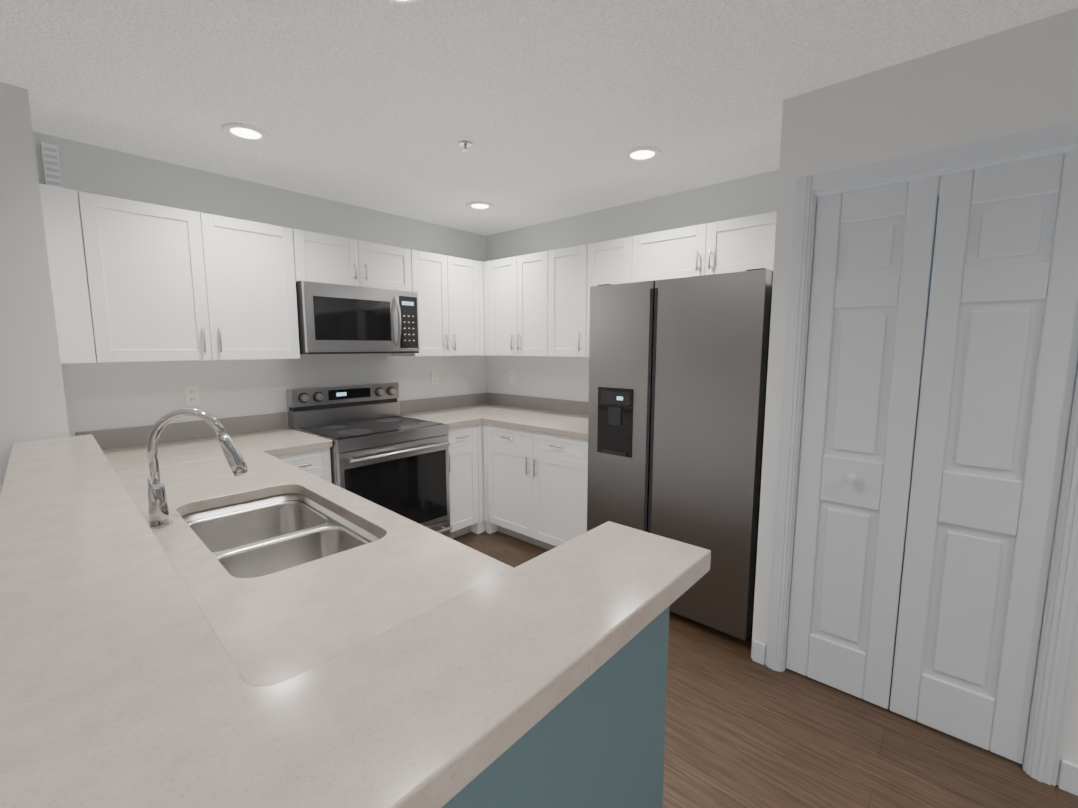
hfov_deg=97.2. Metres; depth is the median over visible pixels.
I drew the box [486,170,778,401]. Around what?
wall
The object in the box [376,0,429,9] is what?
recessed light
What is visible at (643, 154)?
recessed light
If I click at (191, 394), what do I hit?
electrical outlet
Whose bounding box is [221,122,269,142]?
recessed light
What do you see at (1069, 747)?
wall
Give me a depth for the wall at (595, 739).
0.69 m
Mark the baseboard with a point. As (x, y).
(1068, 779)
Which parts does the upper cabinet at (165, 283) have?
wall cabinet end filler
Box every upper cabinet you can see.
[39,183,299,362]
[292,229,411,291]
[391,250,483,356]
[483,261,489,354]
[489,251,547,355]
[548,244,587,356]
[586,236,632,356]
[632,211,776,281]
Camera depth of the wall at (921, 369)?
3.28 m
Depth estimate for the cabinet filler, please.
3.64 m
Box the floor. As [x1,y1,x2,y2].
[453,531,1077,807]
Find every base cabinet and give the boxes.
[274,447,331,482]
[446,424,478,538]
[483,423,587,549]
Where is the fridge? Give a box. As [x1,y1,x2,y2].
[587,268,772,640]
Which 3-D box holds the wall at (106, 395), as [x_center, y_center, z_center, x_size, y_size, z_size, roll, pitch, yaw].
[-1.433,-0.193,3.475,0.120,2.440,2.970,6,9,41]
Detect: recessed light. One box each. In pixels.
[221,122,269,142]
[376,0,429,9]
[466,201,493,209]
[623,146,661,161]
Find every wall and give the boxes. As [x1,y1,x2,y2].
[0,82,69,492]
[33,131,487,435]
[442,606,669,807]
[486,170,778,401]
[751,8,1077,670]
[904,195,938,547]
[1024,383,1077,784]
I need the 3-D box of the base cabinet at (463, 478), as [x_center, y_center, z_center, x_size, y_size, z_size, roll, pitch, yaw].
[-0.794,0.568,3.692,0.669,0.876,0.328,6,9,41]
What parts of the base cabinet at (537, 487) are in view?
base cabinet filler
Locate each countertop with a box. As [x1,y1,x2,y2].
[75,412,332,472]
[117,408,512,685]
[397,392,588,439]
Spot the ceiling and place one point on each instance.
(550, 110)
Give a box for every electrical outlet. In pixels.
[184,385,199,405]
[431,372,438,384]
[510,371,515,383]
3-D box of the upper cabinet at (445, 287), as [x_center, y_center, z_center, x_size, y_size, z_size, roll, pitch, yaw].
[-0.790,-0.766,3.769,0.359,0.762,0.680,6,9,41]
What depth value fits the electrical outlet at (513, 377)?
4.22 m
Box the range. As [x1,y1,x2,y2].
[286,382,451,537]
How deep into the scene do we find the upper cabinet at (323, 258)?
3.05 m
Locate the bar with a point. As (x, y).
(124, 682)
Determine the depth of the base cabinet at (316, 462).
2.67 m
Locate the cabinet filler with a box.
[471,423,485,533]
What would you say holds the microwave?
attached to the upper cabinet at (323, 258)
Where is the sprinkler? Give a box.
[458,141,471,151]
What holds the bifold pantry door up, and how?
in the wall at (1017, 78)
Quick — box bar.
[0,434,710,807]
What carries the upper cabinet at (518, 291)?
attached to the wall at (565, 378)
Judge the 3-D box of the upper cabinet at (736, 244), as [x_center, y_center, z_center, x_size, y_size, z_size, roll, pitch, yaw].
[1.035,-0.878,2.784,0.943,0.302,0.359,6,9,41]
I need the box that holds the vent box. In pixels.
[40,142,61,186]
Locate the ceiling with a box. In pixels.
[0,0,1077,235]
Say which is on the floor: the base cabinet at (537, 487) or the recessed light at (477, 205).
the base cabinet at (537, 487)
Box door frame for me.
[766,120,1077,785]
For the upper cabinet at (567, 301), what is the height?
0.762 m
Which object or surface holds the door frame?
attached to the wall at (1017, 78)
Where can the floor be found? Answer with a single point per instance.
(743, 729)
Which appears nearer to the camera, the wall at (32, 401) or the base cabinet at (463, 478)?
the wall at (32, 401)
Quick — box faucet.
[147,408,248,528]
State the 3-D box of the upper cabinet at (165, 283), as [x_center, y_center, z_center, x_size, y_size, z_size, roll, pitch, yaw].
[-1.891,-0.616,2.534,0.359,0.762,1.033,6,9,41]
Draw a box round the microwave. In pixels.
[296,281,419,353]
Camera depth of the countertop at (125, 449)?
2.59 m
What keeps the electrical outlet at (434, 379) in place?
attached to the wall at (106, 395)
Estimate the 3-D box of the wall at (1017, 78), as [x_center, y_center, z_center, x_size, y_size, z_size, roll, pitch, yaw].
[1.368,0.008,1.823,0.900,2.440,0.120,6,9,41]
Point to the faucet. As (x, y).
(158, 510)
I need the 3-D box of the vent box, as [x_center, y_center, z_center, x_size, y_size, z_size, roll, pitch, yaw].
[-2.307,-1.122,2.248,0.035,0.200,0.055,6,9,41]
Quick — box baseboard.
[752,640,1077,795]
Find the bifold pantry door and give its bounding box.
[786,150,1077,763]
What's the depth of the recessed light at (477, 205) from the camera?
3.36 m
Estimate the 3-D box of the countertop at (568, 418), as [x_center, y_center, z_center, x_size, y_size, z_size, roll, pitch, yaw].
[-0.192,0.072,3.555,1.670,0.140,1.010,6,9,41]
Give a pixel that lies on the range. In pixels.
(384, 453)
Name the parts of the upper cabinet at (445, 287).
wall cabinet filler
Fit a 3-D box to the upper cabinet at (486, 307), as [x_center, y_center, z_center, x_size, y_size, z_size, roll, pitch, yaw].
[-0.445,-0.810,4.135,0.387,0.762,0.323,6,9,41]
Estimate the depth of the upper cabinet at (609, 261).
3.11 m
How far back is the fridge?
2.36 m
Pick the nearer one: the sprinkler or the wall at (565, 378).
the sprinkler
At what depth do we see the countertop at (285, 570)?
1.25 m

